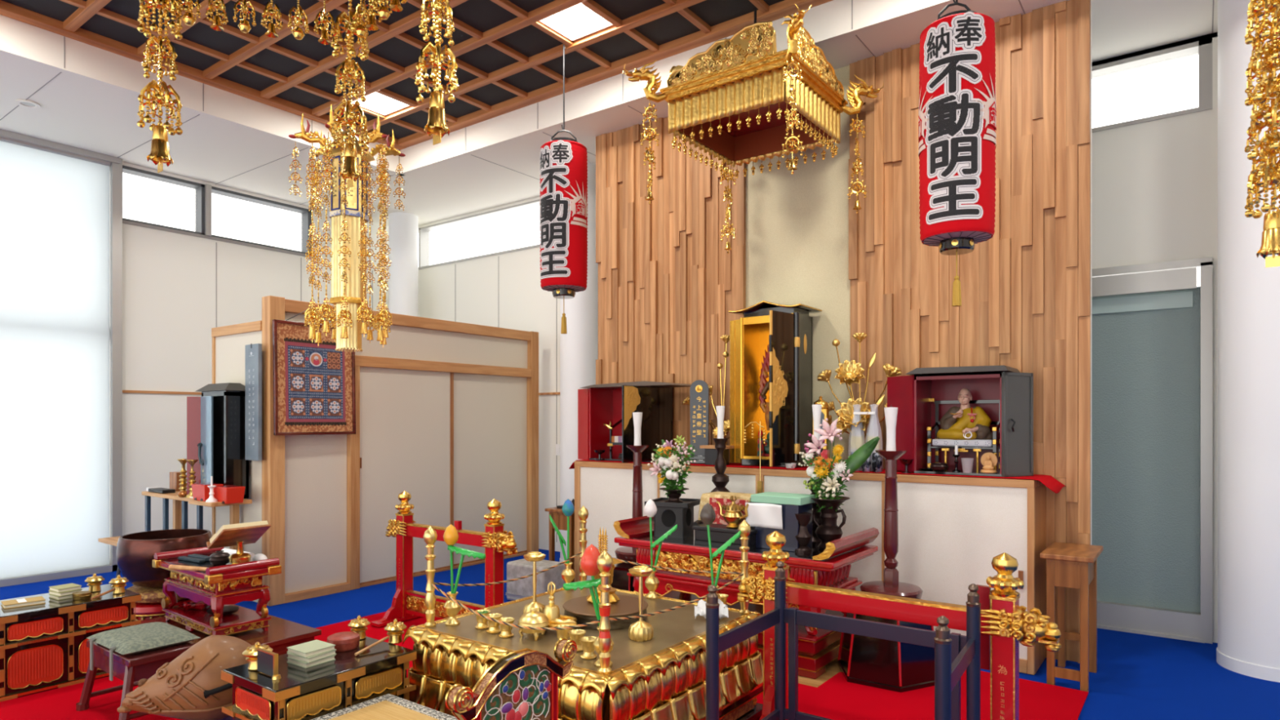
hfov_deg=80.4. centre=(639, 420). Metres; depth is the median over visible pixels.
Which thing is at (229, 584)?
table
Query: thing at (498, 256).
trim
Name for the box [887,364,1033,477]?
shrine
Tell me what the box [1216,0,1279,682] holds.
column
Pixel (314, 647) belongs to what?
book
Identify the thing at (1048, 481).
altar cloth
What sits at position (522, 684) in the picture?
chair back
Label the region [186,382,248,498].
cabinet
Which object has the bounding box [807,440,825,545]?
candlestick
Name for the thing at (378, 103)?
ceiling lamp
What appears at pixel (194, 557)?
cloth
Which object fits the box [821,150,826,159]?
pendant
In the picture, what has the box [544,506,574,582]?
wooden side table
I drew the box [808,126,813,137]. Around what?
pendant
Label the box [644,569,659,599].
bud vase
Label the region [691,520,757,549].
tray
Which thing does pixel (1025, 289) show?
wall
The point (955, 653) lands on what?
railing
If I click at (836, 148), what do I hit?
pendant
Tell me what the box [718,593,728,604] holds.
cup
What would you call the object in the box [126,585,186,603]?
cushion
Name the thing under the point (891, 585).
candle stand
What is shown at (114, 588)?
stick
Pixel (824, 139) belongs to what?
pendant
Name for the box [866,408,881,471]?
bottle
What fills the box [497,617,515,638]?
cup
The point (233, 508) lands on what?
table
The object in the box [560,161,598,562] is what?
column
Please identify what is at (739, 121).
pendant
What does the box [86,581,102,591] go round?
cup
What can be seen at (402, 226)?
column
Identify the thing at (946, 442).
patterned cushion
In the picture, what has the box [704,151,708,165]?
pendant
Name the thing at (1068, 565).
wooden side table
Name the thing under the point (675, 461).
flower bouquet
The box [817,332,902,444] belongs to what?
arrangement
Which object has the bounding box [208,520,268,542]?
book
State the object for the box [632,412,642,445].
candle
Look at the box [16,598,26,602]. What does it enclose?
slip
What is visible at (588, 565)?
bud
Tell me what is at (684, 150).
pendant
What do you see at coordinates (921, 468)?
dish
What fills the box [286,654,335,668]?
book
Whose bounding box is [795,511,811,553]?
vase
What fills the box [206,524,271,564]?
book stand
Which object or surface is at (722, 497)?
box
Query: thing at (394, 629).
gold censer
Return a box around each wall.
[122,161,388,535]
[211,295,538,606]
[417,31,1217,643]
[595,0,1090,663]
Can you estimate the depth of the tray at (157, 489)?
6.30 m
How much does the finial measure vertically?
0.070 m
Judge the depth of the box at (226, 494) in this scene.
5.59 m
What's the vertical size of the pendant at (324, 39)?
0.204 m
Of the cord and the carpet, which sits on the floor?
the carpet
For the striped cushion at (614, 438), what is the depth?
6.08 m
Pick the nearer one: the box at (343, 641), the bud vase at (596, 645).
the bud vase at (596, 645)
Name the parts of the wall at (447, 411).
post, panel, corner post, post, sliding door, panel, frame, sill, rail, sliding door, frame, post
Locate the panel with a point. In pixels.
(483, 15)
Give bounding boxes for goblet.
[594,449,605,461]
[898,458,913,473]
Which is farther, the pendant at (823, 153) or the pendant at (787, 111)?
the pendant at (823, 153)
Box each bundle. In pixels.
[178,600,208,609]
[505,558,565,600]
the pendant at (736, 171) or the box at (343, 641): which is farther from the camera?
the pendant at (736, 171)
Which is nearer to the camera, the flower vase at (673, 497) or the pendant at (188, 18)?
the pendant at (188, 18)
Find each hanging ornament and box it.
[137,0,458,187]
[1244,0,1279,267]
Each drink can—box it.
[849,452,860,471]
[861,454,871,471]
[871,452,882,472]
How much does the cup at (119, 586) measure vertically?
0.061 m
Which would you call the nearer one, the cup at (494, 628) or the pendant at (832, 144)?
the cup at (494, 628)
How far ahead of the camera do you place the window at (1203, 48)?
4.94 m
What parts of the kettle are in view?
spout, crown, handle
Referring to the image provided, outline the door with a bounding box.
[1091,257,1212,644]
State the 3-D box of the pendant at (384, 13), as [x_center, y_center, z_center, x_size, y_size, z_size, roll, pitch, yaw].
[-0.884,-1.486,2.615,0.070,0.196,0.070,0,0,-40]
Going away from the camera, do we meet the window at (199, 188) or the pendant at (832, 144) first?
the pendant at (832, 144)
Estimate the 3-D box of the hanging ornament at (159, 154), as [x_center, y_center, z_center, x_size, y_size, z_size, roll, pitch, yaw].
[-1.224,-1.795,2.212,1.350,1.810,1.252,0,0,36]
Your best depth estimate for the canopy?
4.66 m
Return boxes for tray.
[146,486,175,493]
[206,524,271,549]
[547,614,577,630]
[556,498,574,508]
[644,497,700,508]
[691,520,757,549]
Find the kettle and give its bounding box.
[715,495,748,528]
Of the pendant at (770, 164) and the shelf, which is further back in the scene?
the shelf
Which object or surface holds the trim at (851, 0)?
attached to the wall at (1025, 289)
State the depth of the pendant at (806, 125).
4.55 m
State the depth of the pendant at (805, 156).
5.08 m
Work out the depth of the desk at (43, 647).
3.95 m
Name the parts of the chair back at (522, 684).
post, panel, post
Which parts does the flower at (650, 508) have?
stem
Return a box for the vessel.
[177,490,186,497]
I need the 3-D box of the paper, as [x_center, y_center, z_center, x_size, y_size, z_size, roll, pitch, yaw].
[0.723,0.556,4.441,0.240,0.144,0.013,0,0,36]
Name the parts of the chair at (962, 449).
post, arm, post, rail, post, post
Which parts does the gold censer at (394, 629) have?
lid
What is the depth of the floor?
4.32 m
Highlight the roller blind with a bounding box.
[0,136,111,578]
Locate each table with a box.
[142,491,252,550]
[151,546,281,635]
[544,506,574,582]
[613,515,879,679]
[1040,542,1103,691]
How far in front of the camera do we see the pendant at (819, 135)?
4.70 m
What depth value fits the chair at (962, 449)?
4.58 m
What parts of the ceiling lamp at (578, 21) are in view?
frame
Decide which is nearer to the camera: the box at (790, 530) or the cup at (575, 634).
the cup at (575, 634)
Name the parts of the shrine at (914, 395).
red door, door frame, door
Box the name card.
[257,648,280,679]
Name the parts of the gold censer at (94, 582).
lid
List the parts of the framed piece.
hanging cord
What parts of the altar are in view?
lidded burner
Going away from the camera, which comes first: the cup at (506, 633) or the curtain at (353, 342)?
the cup at (506, 633)
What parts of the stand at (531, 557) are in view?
dish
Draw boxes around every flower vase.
[658,487,688,502]
[811,495,849,550]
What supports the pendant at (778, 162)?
attached to the canopy
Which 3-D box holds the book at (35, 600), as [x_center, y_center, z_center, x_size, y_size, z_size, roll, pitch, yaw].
[-3.258,0.960,4.003,0.120,0.020,0.170,0,0,44]
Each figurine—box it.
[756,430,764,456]
[980,452,997,473]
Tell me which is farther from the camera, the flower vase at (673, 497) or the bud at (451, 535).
the flower vase at (673, 497)
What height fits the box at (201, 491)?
0.123 m
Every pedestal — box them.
[610,557,657,595]
[837,612,934,692]
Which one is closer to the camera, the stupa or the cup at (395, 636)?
the cup at (395, 636)
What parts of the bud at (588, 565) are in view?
stem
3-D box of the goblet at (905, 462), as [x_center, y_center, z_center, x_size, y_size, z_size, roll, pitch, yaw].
[1.623,0.276,4.615,0.090,0.085,0.090,0,0,36]
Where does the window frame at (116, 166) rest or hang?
attached to the wall at (169, 278)
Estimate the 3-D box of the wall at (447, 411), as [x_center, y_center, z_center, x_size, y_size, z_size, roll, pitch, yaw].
[-2.304,0.228,7.141,0.920,2.345,2.900,0,0,36]
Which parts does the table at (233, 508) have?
leg, leg, wooden leg, leg, leg, wooden leg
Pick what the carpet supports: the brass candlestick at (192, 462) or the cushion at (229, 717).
the cushion at (229, 717)
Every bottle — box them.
[850,409,863,470]
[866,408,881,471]
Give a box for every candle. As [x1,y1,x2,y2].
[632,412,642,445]
[715,404,724,438]
[812,403,822,439]
[884,404,897,451]
[955,445,957,454]
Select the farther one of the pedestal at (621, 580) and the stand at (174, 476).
the stand at (174, 476)
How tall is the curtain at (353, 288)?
0.460 m
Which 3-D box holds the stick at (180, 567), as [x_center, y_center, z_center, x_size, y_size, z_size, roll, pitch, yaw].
[-2.644,0.870,4.463,0.301,0.030,0.032,0,0,15]
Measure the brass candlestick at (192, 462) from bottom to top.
0.342 m
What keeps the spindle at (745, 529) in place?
on the altar
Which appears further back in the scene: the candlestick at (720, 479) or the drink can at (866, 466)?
the candlestick at (720, 479)
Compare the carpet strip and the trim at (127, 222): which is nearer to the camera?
the carpet strip
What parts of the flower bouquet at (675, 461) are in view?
lily flower, lily flower, lily flower, lily flower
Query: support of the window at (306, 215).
in the wall at (169, 278)
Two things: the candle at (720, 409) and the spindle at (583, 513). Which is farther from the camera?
the candle at (720, 409)
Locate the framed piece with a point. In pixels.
(314, 391)
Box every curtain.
[331,214,366,299]
[335,302,362,351]
[668,65,839,167]
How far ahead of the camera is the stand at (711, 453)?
5.43 m
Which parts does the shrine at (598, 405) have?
red door, door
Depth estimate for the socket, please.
4.93 m
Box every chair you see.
[607,418,622,458]
[926,400,999,471]
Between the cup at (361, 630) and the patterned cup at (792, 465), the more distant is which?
the patterned cup at (792, 465)
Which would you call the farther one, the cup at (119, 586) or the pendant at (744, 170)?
the pendant at (744, 170)
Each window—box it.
[122,164,204,235]
[211,186,311,253]
[417,199,540,269]
[1091,33,1212,132]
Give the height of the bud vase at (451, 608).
0.140 m
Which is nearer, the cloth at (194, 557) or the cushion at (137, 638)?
the cushion at (137, 638)
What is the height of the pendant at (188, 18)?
0.196 m
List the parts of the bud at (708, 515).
stem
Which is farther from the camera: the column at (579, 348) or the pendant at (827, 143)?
the column at (579, 348)
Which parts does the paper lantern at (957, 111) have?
handle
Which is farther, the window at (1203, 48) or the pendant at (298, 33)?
the window at (1203, 48)
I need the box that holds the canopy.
[622,4,883,253]
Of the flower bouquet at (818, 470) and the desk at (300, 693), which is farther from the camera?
the flower bouquet at (818, 470)
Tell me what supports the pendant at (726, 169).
attached to the canopy
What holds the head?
on the table at (229, 584)
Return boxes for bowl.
[206,605,239,615]
[929,462,948,471]
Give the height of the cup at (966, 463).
0.084 m
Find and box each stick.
[90,587,115,599]
[168,564,207,570]
[354,635,388,655]
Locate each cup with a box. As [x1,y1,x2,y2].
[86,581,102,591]
[111,582,126,594]
[245,656,257,670]
[350,626,367,639]
[386,630,404,644]
[474,609,490,629]
[485,613,502,633]
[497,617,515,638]
[555,624,571,644]
[568,629,586,652]
[579,635,596,659]
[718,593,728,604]
[785,462,795,468]
[960,457,973,472]
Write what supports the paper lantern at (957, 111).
hanging from the ceiling beam
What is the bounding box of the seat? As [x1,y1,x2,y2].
[311,693,457,719]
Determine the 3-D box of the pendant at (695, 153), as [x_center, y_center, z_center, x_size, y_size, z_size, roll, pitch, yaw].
[0.370,-1.774,5.014,0.027,0.102,0.027,0,0,-9]
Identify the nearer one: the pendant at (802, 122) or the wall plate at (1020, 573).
the wall plate at (1020, 573)
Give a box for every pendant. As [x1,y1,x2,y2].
[176,0,200,26]
[205,0,228,31]
[232,0,256,33]
[260,0,283,38]
[287,0,309,39]
[313,0,335,44]
[350,0,370,38]
[360,0,382,31]
[372,0,392,19]
[387,0,407,11]
[672,136,677,146]
[677,136,681,151]
[681,128,685,143]
[682,144,687,155]
[688,147,693,157]
[690,126,694,142]
[693,145,697,160]
[698,124,703,139]
[698,153,703,163]
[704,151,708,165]
[708,121,713,137]
[709,153,713,168]
[714,155,718,170]
[717,124,722,134]
[719,159,723,173]
[724,161,728,175]
[726,115,732,132]
[728,168,733,177]
[734,169,738,178]
[736,113,741,129]
[742,163,746,177]
[746,115,751,127]
[751,165,755,175]
[755,107,761,124]
[759,164,764,173]
[766,105,771,122]
[768,156,772,171]
[776,102,782,119]
[776,160,781,169]
[784,108,789,119]
[785,152,789,168]
[794,151,798,165]
[799,113,804,130]
[803,117,808,133]
[803,148,807,164]
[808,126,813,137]
[812,124,817,140]
[812,146,816,161]
[817,127,822,143]
[821,136,826,146]
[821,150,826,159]
[825,139,830,149]
[829,142,834,152]
[833,145,838,155]
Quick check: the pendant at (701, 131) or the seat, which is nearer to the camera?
the seat
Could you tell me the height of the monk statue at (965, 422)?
0.317 m
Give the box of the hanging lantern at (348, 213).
[288,1,405,351]
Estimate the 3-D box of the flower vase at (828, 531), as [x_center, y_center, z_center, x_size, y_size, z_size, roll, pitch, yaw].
[1.113,0.602,4.463,0.240,0.302,0.240,0,0,36]
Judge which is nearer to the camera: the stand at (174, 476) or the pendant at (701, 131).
the pendant at (701, 131)
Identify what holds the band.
attached to the bottle at (857, 437)
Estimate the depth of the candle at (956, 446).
4.49 m
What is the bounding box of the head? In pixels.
[252,553,267,560]
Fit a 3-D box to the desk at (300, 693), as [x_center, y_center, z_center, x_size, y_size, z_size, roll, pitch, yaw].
[-1.281,1.179,3.062,0.408,0.427,0.606,0,0,36]
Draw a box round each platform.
[135,604,321,655]
[574,460,1046,675]
[762,658,841,687]
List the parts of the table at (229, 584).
leg, leg, incense burner, leg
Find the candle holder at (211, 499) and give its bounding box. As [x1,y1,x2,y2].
[205,475,217,502]
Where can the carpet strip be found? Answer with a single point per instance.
(837, 698)
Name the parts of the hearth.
lid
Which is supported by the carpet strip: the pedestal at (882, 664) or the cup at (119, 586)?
the pedestal at (882, 664)
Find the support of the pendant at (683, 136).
attached to the canopy
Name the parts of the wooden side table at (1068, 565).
leg, leg, leg, leg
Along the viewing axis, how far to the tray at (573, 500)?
6.37 m
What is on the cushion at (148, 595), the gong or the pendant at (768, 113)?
the gong
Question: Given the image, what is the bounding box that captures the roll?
[222,548,254,561]
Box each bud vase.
[444,591,461,626]
[560,561,575,590]
[593,626,613,667]
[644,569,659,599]
[705,585,721,602]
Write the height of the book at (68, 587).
0.020 m
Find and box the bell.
[543,582,560,623]
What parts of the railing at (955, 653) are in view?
post, rail, rail, post, rail, rail, post, rail, post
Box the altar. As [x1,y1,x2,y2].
[402,586,763,719]
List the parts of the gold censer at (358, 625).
lid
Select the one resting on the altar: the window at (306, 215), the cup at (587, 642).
the cup at (587, 642)
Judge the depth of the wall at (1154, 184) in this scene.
5.10 m
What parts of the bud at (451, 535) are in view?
stem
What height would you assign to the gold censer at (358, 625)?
0.101 m
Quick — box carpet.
[0,611,816,719]
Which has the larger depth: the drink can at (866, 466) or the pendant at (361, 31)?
the drink can at (866, 466)
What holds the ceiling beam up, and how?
attached to the panel
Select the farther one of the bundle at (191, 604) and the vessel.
the vessel
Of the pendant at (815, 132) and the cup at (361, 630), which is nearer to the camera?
the cup at (361, 630)
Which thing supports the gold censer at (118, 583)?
on the desk at (43, 647)
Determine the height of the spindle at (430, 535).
0.440 m
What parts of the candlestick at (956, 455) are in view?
stem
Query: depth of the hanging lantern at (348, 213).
4.14 m
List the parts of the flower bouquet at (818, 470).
lily flower, lily flower, lily flower, lily flower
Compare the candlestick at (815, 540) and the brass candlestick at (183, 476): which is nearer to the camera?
the candlestick at (815, 540)
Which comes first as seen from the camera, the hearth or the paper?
the hearth
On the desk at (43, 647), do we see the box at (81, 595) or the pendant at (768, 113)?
the box at (81, 595)
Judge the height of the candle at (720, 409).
0.234 m
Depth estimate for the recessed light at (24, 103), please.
5.85 m
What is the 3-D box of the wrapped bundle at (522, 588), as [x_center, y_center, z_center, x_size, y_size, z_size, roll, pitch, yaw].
[-0.809,1.247,5.884,0.400,0.300,0.262,0,0,36]
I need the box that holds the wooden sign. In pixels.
[244,343,262,460]
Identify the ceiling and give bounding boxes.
[0,0,1217,226]
[62,0,832,147]
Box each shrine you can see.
[577,381,691,462]
[728,300,822,467]
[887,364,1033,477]
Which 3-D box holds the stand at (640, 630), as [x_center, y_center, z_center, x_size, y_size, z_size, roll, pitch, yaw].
[0.004,0.752,3.132,0.104,0.295,0.104,0,0,36]
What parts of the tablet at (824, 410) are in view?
crown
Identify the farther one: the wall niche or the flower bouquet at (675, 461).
the wall niche
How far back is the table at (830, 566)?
4.47 m
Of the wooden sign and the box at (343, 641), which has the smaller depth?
the box at (343, 641)
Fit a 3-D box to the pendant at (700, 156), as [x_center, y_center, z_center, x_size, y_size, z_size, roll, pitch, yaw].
[0.409,-1.774,5.067,0.027,0.102,0.027,0,0,-9]
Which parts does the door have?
rail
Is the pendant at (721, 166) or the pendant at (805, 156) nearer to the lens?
the pendant at (805, 156)
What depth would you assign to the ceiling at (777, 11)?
5.49 m
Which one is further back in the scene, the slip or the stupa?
the slip
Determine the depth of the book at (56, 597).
4.12 m
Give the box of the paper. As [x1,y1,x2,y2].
[745,502,782,529]
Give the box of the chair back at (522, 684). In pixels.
[444,637,577,719]
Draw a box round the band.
[853,412,875,414]
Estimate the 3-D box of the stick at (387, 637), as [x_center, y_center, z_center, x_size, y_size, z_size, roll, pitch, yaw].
[-1.127,0.946,3.185,0.012,0.034,0.186,0,0,24]
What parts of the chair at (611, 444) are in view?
post, seat, arm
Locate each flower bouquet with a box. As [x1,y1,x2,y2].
[647,435,696,497]
[798,417,879,511]
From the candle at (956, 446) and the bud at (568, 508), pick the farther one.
the candle at (956, 446)
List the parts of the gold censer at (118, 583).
lid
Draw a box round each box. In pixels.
[71,591,92,600]
[191,482,223,501]
[213,484,244,503]
[326,631,359,652]
[697,491,754,524]
[751,491,816,505]
[754,502,812,551]
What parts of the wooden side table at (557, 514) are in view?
leg, leg, leg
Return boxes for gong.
[115,528,212,588]
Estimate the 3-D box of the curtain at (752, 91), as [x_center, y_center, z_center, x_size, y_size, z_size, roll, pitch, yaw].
[0.743,-1.919,4.862,0.813,0.212,0.823,0,0,36]
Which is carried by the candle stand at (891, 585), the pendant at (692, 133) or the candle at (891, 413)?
the candle at (891, 413)
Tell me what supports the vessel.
on the cloth
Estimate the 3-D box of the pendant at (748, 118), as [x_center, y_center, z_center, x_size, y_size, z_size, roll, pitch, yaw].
[0.638,-1.774,4.448,0.027,0.102,0.027,0,0,-9]
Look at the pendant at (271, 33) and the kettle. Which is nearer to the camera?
the pendant at (271, 33)
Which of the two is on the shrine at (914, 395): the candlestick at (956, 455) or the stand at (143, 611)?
the candlestick at (956, 455)
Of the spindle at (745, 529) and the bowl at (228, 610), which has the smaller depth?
the spindle at (745, 529)
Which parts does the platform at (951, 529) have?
post, post, rail, post, panel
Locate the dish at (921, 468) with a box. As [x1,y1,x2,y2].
[919,467,933,471]
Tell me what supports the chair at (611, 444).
on the shrine at (598, 405)
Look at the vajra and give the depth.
3.20 m
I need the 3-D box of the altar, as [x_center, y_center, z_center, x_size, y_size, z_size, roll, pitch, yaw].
[-0.221,1.086,3.417,1.198,0.609,1.228,0,0,36]
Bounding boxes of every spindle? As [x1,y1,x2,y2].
[423,525,437,627]
[577,505,588,581]
[596,550,613,674]
[737,520,751,614]
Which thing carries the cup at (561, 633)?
on the altar
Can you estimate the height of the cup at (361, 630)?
0.061 m
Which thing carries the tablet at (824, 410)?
on the altar cloth at (1048, 481)
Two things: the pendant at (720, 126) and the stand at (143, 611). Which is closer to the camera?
the pendant at (720, 126)
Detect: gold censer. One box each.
[84,573,104,591]
[108,574,128,594]
[241,641,272,670]
[347,615,370,639]
[384,618,406,644]
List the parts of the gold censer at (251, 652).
lid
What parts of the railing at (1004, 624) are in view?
post, post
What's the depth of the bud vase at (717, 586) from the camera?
3.47 m
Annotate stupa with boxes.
[586,527,622,604]
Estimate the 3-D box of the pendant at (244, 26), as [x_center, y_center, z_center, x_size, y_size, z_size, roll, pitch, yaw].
[-1.412,-1.486,2.705,0.070,0.196,0.070,0,0,17]
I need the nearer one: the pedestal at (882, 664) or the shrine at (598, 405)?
the pedestal at (882, 664)
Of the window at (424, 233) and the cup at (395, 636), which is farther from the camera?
the window at (424, 233)
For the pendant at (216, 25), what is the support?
attached to the hanging ornament at (159, 154)
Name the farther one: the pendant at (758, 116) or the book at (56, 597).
the pendant at (758, 116)
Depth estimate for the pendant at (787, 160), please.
5.16 m
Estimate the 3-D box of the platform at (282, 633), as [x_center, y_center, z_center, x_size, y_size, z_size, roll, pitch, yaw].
[-2.590,1.333,4.703,1.140,0.115,0.640,0,0,36]
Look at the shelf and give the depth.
5.86 m
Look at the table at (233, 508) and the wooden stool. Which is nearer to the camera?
the wooden stool
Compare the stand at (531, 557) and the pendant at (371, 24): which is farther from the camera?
the stand at (531, 557)
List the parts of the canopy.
cornice, rod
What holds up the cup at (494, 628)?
on the altar
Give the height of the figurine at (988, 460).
0.120 m
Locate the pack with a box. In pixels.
[808,449,829,466]
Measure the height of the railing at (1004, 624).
0.895 m
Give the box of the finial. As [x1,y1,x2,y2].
[603,421,613,429]
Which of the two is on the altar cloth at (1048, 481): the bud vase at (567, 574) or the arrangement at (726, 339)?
the arrangement at (726, 339)
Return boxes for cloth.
[177,553,209,563]
[568,459,1066,493]
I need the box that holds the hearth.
[562,595,648,630]
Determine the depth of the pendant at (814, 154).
5.04 m
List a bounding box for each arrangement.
[682,334,729,463]
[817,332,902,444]
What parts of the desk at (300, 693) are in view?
lobed panel, lobed panel, gilt rail, lobed panel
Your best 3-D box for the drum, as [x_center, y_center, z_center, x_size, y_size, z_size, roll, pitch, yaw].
[-1.864,1.090,3.220,0.497,0.350,0.365,0,0,2]
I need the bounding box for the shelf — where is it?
[97,536,133,586]
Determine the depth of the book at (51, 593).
4.12 m
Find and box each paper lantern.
[539,44,587,333]
[918,0,996,306]
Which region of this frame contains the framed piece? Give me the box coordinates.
[272,306,355,435]
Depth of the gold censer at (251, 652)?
2.93 m
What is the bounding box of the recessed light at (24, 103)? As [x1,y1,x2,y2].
[14,99,41,108]
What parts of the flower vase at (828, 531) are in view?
handle, handle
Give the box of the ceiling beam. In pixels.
[0,0,768,150]
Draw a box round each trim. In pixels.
[0,0,1213,204]
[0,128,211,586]
[122,219,373,327]
[122,390,559,395]
[454,256,556,542]
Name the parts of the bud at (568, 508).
stem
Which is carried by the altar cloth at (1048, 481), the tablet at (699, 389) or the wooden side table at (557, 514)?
the tablet at (699, 389)
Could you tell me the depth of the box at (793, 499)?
4.42 m
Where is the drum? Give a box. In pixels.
[117,635,251,719]
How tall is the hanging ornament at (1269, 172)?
2.259 m
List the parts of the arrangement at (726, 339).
lotus flower, lotus flower, stem, lotus flower, stem, stem, lotus flower, lotus flower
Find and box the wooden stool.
[75,640,195,719]
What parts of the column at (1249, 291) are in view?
skirting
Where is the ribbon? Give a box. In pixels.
[693,598,728,619]
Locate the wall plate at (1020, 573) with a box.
[1017,570,1023,589]
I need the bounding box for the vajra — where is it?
[551,618,574,623]
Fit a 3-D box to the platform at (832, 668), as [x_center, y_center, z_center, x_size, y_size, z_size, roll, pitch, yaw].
[0.485,1.399,4.648,2.350,0.003,1.350,0,0,36]
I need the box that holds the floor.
[0,548,1279,719]
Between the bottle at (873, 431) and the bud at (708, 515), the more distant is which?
the bottle at (873, 431)
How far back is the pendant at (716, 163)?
5.22 m
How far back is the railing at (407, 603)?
5.07 m
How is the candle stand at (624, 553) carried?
on the pedestal at (621, 580)
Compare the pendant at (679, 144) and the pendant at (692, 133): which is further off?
the pendant at (679, 144)
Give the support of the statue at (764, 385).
on the shrine at (787, 330)
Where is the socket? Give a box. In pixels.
[757,480,763,493]
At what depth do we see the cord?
3.23 m
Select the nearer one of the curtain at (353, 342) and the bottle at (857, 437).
the curtain at (353, 342)
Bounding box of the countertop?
[574,460,1042,488]
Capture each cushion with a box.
[86,622,199,680]
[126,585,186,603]
[220,715,232,719]
[611,435,622,442]
[932,439,997,447]
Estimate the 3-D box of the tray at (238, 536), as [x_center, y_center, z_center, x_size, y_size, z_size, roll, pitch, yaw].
[-2.402,0.692,4.539,0.220,0.134,0.280,0,0,36]
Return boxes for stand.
[133,598,191,620]
[169,471,181,491]
[523,551,545,613]
[614,444,648,564]
[628,565,653,641]
[644,497,700,537]
[699,444,733,465]
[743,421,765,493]
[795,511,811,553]
[859,449,922,599]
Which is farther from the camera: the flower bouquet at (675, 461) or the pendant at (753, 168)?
the pendant at (753, 168)
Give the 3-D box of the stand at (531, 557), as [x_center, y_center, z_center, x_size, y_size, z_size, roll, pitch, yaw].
[-0.482,0.752,3.467,0.104,0.295,0.104,0,0,36]
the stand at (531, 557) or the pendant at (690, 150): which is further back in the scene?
the pendant at (690, 150)
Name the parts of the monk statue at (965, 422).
red knot cord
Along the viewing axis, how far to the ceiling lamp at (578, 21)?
5.17 m
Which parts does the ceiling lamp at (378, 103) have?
frame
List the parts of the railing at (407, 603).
post, rail, carved panel, post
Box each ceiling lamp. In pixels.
[351,92,409,115]
[539,3,613,41]
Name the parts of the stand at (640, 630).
dish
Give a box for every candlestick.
[177,458,186,496]
[186,459,198,497]
[711,438,729,492]
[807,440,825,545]
[951,445,960,471]
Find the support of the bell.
on the tray at (562, 617)
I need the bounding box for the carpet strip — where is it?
[798,669,1088,719]
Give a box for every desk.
[0,583,141,702]
[221,636,416,719]
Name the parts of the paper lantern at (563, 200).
cord, lamp shade, handle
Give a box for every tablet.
[684,379,709,463]
[810,395,831,449]
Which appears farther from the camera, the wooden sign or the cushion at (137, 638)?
the wooden sign
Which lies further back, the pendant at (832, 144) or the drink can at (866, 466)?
the pendant at (832, 144)
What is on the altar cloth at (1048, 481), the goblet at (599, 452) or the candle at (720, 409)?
the goblet at (599, 452)
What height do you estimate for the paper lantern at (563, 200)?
2.070 m
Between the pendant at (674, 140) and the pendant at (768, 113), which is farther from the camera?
the pendant at (674, 140)
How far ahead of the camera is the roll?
4.80 m
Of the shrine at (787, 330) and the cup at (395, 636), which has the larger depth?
the shrine at (787, 330)
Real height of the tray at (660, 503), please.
0.030 m
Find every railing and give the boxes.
[370,490,517,626]
[705,560,981,719]
[737,530,1061,719]
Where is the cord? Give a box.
[431,551,743,630]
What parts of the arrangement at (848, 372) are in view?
lotus flower, lotus flower, lotus flower, stem, lotus flower, stem, lotus flower, lotus flower, stem, lotus flower, stem, stem, stem, lotus flower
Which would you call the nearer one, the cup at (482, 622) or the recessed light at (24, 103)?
the cup at (482, 622)
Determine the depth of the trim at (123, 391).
7.49 m
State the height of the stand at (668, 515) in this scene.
0.230 m
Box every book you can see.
[0,595,45,608]
[48,582,81,592]
[48,588,82,596]
[48,594,72,599]
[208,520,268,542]
[286,640,335,657]
[286,648,336,663]
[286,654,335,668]
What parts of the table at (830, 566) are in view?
leg, waist moulding, leg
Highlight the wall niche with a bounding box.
[746,65,849,462]
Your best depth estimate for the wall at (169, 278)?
7.54 m
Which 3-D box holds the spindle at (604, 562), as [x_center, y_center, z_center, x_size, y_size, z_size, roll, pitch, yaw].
[-0.126,0.679,2.705,0.060,0.440,0.060,0,0,36]
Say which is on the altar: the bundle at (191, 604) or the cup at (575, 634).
the cup at (575, 634)
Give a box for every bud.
[443,524,485,593]
[549,498,574,563]
[563,544,609,626]
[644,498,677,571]
[699,502,741,586]
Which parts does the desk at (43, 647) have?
lobed panel, lobed panel, gilt rail, lobed panel, lobed panel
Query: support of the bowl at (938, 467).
on the shrine at (914, 395)
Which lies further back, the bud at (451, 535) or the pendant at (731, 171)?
the pendant at (731, 171)
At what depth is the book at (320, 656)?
2.99 m
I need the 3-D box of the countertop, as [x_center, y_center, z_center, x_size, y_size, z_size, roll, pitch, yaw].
[0.934,0.349,5.317,3.356,0.045,0.400,0,0,36]
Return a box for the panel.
[1,0,784,139]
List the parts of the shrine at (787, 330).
door, gold sill, door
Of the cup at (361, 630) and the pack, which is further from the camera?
the pack
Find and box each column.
[388,212,417,316]
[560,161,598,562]
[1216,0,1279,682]
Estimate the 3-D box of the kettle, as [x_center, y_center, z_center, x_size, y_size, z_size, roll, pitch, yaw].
[0.557,0.547,4.564,0.143,0.191,0.187,0,0,-17]
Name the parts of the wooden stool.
leg, leg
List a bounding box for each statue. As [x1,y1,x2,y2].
[758,344,769,456]
[937,388,992,439]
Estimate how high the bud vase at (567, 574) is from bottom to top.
0.140 m
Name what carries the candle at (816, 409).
on the candlestick at (815, 540)
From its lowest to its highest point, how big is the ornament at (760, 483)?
0.750 m

